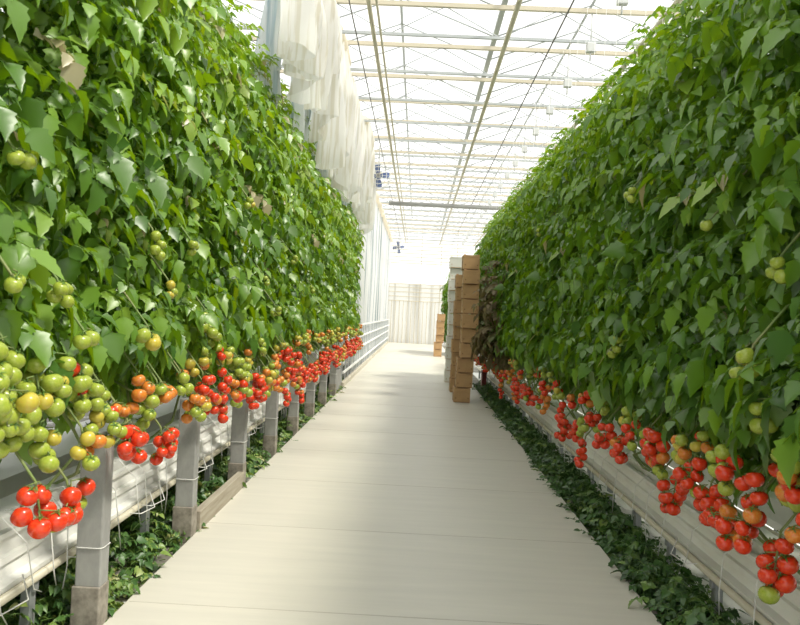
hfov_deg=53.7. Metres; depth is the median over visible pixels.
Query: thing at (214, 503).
plank
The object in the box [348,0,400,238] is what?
cable
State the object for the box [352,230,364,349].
plant
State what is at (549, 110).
roof truss
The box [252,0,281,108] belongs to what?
plastic sheet
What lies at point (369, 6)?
pipe
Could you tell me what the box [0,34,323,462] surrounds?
foliage
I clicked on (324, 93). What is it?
plastic sheet
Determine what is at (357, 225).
roof truss
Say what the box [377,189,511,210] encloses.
roof truss
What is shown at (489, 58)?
bars
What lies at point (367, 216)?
plastic sheet
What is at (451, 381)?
cardboard box
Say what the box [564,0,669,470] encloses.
plant
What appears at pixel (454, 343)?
cardboard box
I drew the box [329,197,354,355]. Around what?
plant
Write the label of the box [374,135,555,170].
roof truss
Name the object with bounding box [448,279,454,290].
box
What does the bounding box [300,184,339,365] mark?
plant
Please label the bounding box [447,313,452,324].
box
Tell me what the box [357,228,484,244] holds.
roof truss
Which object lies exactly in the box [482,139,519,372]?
plant
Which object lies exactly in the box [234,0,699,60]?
roof truss
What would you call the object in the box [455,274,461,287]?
cardboard box
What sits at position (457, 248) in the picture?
wall bars
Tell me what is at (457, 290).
cardboard box
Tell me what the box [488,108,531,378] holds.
plant
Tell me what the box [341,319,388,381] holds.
rail
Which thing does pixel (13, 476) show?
gutter
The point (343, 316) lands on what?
plant
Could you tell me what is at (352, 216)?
plant
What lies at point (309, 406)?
concrete post
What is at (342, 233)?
plant
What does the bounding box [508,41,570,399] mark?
plant
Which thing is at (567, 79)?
roof truss
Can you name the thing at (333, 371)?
concrete post
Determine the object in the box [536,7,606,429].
plant
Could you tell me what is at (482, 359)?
plant
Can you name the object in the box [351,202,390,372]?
wall
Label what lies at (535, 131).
roof truss
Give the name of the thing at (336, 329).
plant
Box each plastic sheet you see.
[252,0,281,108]
[276,0,327,104]
[284,77,310,149]
[304,0,341,142]
[308,111,328,183]
[315,25,355,191]
[328,72,358,183]
[338,101,365,207]
[352,172,376,236]
[353,115,374,211]
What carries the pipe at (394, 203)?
hanging from the pipe at (369, 6)
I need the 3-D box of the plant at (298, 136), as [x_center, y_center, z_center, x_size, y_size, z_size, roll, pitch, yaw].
[-1.653,-1.531,9.468,1.284,5.066,1.296,3,0,1]
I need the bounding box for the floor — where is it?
[32,342,799,624]
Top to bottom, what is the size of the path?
0.051 m
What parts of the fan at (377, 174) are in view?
blade, blade, blade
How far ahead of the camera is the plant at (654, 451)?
5.01 m
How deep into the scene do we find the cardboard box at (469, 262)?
15.14 m
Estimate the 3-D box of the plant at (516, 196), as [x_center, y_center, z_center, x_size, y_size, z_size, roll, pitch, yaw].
[2.205,-1.287,14.359,1.064,5.168,1.195,3,0,5]
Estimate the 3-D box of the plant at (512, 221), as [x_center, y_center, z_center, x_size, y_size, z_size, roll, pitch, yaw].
[2.214,-1.290,12.169,1.220,5.165,1.198,3,0,-38]
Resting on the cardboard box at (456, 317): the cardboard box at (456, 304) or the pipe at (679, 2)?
the cardboard box at (456, 304)
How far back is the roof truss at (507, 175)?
21.73 m
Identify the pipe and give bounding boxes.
[366,0,405,242]
[375,0,407,242]
[389,201,504,209]
[439,0,522,244]
[473,0,682,246]
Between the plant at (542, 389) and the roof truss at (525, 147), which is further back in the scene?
the roof truss at (525, 147)
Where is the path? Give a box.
[103,342,661,624]
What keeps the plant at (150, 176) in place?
on the gutter at (24, 560)
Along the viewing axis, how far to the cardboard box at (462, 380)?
15.12 m
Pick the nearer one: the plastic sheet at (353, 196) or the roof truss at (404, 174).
the plastic sheet at (353, 196)
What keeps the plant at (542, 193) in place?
on the gutter at (731, 572)
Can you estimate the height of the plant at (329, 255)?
5.065 m
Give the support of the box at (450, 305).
on the box at (450, 316)
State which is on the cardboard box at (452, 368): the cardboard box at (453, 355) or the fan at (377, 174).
the cardboard box at (453, 355)
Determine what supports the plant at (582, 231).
on the gutter at (731, 572)
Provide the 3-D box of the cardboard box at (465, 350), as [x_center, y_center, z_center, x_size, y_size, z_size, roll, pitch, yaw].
[1.322,0.735,15.390,0.316,0.284,0.564,3,0,1]
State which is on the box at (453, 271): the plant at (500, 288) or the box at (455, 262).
the box at (455, 262)
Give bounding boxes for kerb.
[341,341,388,386]
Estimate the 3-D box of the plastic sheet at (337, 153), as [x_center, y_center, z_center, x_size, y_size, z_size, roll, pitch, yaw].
[-0.962,-3.112,12.284,0.514,2.265,1.648,3,0,1]
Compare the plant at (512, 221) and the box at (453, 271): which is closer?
the plant at (512, 221)
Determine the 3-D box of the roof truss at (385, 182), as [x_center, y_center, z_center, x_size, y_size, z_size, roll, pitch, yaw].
[0.981,-4.033,26.983,17.607,0.740,0.100,3,0,1]
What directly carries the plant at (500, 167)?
on the gutter at (731, 572)
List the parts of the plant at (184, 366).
stem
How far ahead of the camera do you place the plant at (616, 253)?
5.60 m
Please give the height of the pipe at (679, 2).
0.158 m
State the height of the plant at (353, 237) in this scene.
5.065 m
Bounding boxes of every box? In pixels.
[433,349,441,356]
[434,342,441,349]
[435,335,443,342]
[436,321,444,327]
[436,328,444,334]
[437,314,445,320]
[444,369,449,381]
[445,347,450,358]
[445,359,450,370]
[446,336,452,347]
[447,291,454,302]
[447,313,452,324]
[447,325,452,336]
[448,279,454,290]
[448,302,453,313]
[449,256,461,268]
[449,268,461,279]
[449,378,454,391]
[450,365,455,378]
[451,339,459,352]
[451,352,458,365]
[452,385,470,402]
[453,300,460,313]
[453,313,460,326]
[453,326,466,339]
[454,370,472,387]
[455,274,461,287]
[455,287,461,300]
[456,356,473,372]
[459,342,476,358]
[460,313,478,328]
[460,328,478,342]
[461,254,479,270]
[461,284,479,299]
[461,299,478,313]
[462,269,480,284]
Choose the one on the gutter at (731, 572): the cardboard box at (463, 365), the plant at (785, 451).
the plant at (785, 451)
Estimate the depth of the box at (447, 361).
19.58 m
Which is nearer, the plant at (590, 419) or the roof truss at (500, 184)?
the plant at (590, 419)
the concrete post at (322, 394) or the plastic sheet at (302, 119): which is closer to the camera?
the plastic sheet at (302, 119)
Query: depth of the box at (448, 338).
19.57 m
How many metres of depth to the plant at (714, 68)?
4.50 m
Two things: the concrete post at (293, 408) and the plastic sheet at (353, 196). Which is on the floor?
the concrete post at (293, 408)
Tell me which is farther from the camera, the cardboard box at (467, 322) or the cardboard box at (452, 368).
the cardboard box at (452, 368)
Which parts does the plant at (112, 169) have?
stem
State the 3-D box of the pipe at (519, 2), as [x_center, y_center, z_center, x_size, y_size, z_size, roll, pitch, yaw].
[1.775,-3.840,23.875,0.070,0.153,39.800,3,0,1]
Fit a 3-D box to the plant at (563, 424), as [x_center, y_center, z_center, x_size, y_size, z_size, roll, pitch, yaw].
[2.107,-1.292,7.780,1.187,5.178,1.334,3,0,7]
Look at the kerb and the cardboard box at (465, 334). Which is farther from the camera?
the kerb
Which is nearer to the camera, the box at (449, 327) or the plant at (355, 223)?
the plant at (355, 223)
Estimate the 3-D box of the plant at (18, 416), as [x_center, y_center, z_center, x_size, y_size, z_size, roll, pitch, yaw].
[-1.713,-1.540,2.918,1.137,5.066,1.271,3,0,1]
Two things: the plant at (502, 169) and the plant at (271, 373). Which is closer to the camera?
the plant at (271, 373)
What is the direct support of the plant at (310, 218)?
on the gutter at (24, 560)
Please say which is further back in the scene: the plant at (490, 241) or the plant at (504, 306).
the plant at (490, 241)
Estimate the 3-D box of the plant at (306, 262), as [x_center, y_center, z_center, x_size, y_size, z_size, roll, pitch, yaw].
[-1.549,-1.524,10.570,1.137,5.068,1.271,3,0,1]
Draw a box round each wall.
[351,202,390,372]
[386,283,445,345]
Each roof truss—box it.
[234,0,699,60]
[239,36,637,94]
[280,69,611,120]
[283,96,584,140]
[357,225,483,241]
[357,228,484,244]
[368,118,576,157]
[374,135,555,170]
[374,150,539,178]
[375,162,531,191]
[376,172,526,200]
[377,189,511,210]
[379,181,519,207]
[379,196,502,218]
[382,203,492,224]
[384,209,494,229]
[385,213,492,230]
[386,218,487,235]
[387,222,485,238]
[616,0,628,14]
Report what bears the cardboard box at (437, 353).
on the path
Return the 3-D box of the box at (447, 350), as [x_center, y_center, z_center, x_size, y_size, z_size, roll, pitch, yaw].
[1.315,1.023,19.876,0.356,0.284,0.564,3,0,1]
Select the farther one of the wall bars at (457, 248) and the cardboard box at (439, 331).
the wall bars at (457, 248)
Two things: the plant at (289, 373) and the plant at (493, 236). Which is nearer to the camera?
the plant at (289, 373)
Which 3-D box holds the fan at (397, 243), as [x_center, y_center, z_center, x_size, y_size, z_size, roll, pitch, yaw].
[-0.061,-3.398,38.637,0.640,1.070,0.260,3,0,1]
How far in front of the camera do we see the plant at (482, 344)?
13.88 m
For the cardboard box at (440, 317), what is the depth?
31.34 m
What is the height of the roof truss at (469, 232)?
0.740 m
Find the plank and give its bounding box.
[196,472,243,529]
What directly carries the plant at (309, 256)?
on the gutter at (24, 560)
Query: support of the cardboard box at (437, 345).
on the cardboard box at (437, 353)
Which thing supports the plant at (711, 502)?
on the gutter at (731, 572)
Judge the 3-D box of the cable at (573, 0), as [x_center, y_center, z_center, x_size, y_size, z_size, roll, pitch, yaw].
[2.434,-3.795,23.861,0.022,0.019,39.800,3,0,1]
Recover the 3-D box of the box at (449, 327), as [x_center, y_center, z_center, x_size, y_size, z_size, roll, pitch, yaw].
[1.372,0.457,19.864,0.356,0.284,0.564,3,0,1]
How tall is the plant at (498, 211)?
5.168 m
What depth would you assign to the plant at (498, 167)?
20.95 m
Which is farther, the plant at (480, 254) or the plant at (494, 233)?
the plant at (480, 254)
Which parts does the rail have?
rail, rail, rail, rail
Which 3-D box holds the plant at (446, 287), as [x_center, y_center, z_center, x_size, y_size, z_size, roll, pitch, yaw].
[2.198,-0.002,32.580,1.000,3.676,1.350,3,0,17]
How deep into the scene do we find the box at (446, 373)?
19.55 m
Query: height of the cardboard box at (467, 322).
0.284 m
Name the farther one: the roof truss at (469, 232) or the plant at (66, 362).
the roof truss at (469, 232)
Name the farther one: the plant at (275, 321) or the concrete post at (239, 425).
the plant at (275, 321)
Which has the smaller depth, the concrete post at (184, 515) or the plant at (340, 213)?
the concrete post at (184, 515)
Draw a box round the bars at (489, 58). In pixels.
[220,0,703,231]
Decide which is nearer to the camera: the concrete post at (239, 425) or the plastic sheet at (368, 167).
the concrete post at (239, 425)
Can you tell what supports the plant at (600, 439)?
on the gutter at (731, 572)
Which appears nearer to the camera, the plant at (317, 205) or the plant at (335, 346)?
the plant at (317, 205)
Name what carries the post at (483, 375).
on the floor
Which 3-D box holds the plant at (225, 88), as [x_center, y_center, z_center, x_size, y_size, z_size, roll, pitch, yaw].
[-1.633,-1.532,6.212,1.005,5.068,1.184,3,0,-3]
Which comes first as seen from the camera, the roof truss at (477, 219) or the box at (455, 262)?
the box at (455, 262)
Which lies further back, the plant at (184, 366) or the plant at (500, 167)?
the plant at (500, 167)
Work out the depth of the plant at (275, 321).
8.34 m
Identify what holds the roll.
attached to the wall at (374, 282)
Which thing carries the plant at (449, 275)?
on the floor
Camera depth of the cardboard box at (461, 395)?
15.10 m
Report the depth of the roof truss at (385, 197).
30.43 m
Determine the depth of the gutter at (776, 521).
5.78 m
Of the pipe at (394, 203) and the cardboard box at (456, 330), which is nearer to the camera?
the cardboard box at (456, 330)
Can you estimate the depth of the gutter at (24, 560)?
4.83 m
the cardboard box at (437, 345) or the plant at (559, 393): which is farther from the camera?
the cardboard box at (437, 345)
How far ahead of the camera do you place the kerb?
22.03 m
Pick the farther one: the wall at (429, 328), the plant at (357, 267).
the wall at (429, 328)
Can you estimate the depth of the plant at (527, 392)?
10.48 m
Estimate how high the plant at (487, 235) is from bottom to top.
5.165 m
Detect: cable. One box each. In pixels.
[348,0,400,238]
[459,0,574,229]
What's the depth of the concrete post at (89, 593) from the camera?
3.96 m
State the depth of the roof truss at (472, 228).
35.65 m
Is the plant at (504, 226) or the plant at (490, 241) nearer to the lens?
the plant at (504, 226)
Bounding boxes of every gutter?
[0,352,318,498]
[0,358,347,624]
[477,366,799,624]
[523,370,799,549]
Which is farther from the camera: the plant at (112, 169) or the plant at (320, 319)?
the plant at (320, 319)
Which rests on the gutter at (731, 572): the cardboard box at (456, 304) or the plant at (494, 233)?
the plant at (494, 233)
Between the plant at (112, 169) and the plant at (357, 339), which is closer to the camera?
the plant at (112, 169)
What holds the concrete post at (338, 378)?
on the floor
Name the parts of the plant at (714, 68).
stem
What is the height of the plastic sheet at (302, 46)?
1.832 m
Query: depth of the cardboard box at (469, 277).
15.11 m
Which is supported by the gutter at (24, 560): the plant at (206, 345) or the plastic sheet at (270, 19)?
the plant at (206, 345)
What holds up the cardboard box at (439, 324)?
on the cardboard box at (439, 331)
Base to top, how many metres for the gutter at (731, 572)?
0.593 m
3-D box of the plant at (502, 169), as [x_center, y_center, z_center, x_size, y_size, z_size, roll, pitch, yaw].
[2.378,-1.274,19.820,1.220,5.167,1.198,3,0,-38]
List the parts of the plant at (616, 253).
stem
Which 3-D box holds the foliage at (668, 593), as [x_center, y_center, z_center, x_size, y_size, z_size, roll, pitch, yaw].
[1.778,1.749,10.172,0.767,0.441,17.804,3,0,1]
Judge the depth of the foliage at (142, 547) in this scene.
5.07 m
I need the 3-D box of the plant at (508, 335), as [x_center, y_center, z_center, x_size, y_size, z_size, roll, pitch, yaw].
[2.188,-1.267,11.606,1.187,5.214,1.334,3,0,7]
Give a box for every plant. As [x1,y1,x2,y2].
[0,0,75,538]
[0,0,131,532]
[1,0,169,483]
[40,0,197,487]
[78,0,219,473]
[115,0,240,439]
[149,0,253,439]
[167,0,272,409]
[193,4,278,402]
[211,11,288,397]
[227,1,302,406]
[228,12,295,392]
[251,83,309,388]
[252,80,315,403]
[265,81,327,382]
[271,97,323,387]
[280,121,331,378]
[285,141,332,374]
[294,142,336,369]
[299,193,345,365]
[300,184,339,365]
[302,180,343,367]
[315,190,349,361]
[317,199,352,359]
[321,196,352,351]
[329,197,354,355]
[329,204,356,356]
[336,206,361,355]
[337,202,363,348]
[337,209,358,353]
[349,225,365,342]
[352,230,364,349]
[441,275,449,341]
[441,283,451,341]
[442,282,447,343]
[469,264,509,377]
[470,259,524,380]
[473,167,498,314]
[474,169,502,361]
[475,160,507,365]
[475,167,500,277]
[476,155,505,356]
[477,142,513,364]
[477,150,510,365]
[479,139,516,368]
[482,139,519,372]
[486,122,523,370]
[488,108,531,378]
[489,131,526,370]
[491,92,540,382]
[491,103,535,383]
[492,83,545,398]
[500,70,556,383]
[501,81,550,383]
[503,50,563,403]
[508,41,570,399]
[513,25,578,405]
[517,7,587,409]
[522,5,596,419]
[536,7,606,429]
[537,0,618,419]
[543,0,631,441]
[552,0,646,442]
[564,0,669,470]
[578,3,695,451]
[591,0,719,475]
[621,0,760,483]
[633,0,780,556]
[661,0,799,574]
[685,0,799,604]
[732,0,799,543]
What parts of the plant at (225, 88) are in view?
stem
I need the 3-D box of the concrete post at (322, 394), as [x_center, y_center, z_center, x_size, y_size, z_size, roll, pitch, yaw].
[-1.345,1.138,13.850,0.147,1.020,0.130,3,0,1]
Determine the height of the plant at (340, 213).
5.066 m
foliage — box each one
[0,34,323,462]
[0,376,345,624]
[472,380,759,624]
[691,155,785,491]
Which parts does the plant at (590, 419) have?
stem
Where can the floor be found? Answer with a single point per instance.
(728, 602)
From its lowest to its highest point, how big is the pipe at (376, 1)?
0.136 m
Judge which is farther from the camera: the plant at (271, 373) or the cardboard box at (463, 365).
the cardboard box at (463, 365)
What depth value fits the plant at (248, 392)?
6.67 m
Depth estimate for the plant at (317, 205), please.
11.59 m
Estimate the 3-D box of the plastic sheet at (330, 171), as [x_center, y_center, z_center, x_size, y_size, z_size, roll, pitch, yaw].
[-1.019,-3.247,13.976,0.517,1.999,1.468,3,0,1]
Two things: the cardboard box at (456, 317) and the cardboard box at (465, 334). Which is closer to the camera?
the cardboard box at (465, 334)
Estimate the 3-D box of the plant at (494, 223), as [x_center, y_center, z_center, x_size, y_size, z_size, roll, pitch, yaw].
[2.256,-1.282,17.674,1.189,5.167,1.196,3,0,-5]
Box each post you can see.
[70,431,114,624]
[171,397,200,542]
[227,381,249,481]
[262,369,279,457]
[286,381,298,435]
[304,353,316,416]
[318,348,327,404]
[328,345,336,395]
[329,368,340,389]
[481,370,486,385]
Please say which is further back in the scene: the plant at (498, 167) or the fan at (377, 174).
the plant at (498, 167)
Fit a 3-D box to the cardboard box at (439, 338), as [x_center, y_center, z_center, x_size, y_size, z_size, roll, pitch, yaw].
[1.589,1.047,31.673,0.316,0.284,0.564,3,0,1]
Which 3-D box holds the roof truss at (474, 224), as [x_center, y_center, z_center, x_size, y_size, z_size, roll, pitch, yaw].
[1.130,-4.019,33.941,17.607,0.740,0.100,3,0,1]
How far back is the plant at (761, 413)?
3.42 m
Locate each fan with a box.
[374,146,390,188]
[392,232,404,253]
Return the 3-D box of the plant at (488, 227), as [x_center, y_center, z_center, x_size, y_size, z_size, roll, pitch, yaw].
[2.354,-1.275,19.257,1.187,5.168,1.334,3,0,7]
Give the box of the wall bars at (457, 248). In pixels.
[356,231,477,343]
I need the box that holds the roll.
[376,189,392,241]
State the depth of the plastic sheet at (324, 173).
12.67 m
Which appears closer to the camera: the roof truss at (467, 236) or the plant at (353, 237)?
the plant at (353, 237)
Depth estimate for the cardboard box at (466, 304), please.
15.12 m
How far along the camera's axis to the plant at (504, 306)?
12.70 m
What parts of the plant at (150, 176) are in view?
stem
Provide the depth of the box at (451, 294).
19.60 m
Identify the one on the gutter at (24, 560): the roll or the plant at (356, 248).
the plant at (356, 248)
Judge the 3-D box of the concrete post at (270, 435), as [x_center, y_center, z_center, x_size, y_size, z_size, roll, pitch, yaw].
[-1.451,1.128,8.931,0.147,1.020,0.130,3,0,1]
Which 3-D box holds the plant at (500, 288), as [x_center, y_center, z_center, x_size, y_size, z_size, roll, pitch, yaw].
[2.157,-1.194,13.302,1.189,5.360,1.196,3,0,-5]
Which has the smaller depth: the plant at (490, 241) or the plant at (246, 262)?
the plant at (246, 262)
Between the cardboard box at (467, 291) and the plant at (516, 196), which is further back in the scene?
the cardboard box at (467, 291)
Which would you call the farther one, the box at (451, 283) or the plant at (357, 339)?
the box at (451, 283)
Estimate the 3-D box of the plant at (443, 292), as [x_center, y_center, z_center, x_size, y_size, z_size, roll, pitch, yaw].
[2.263,-0.013,33.084,1.220,3.706,1.198,3,0,-38]
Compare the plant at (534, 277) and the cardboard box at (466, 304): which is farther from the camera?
the cardboard box at (466, 304)
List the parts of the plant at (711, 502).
stem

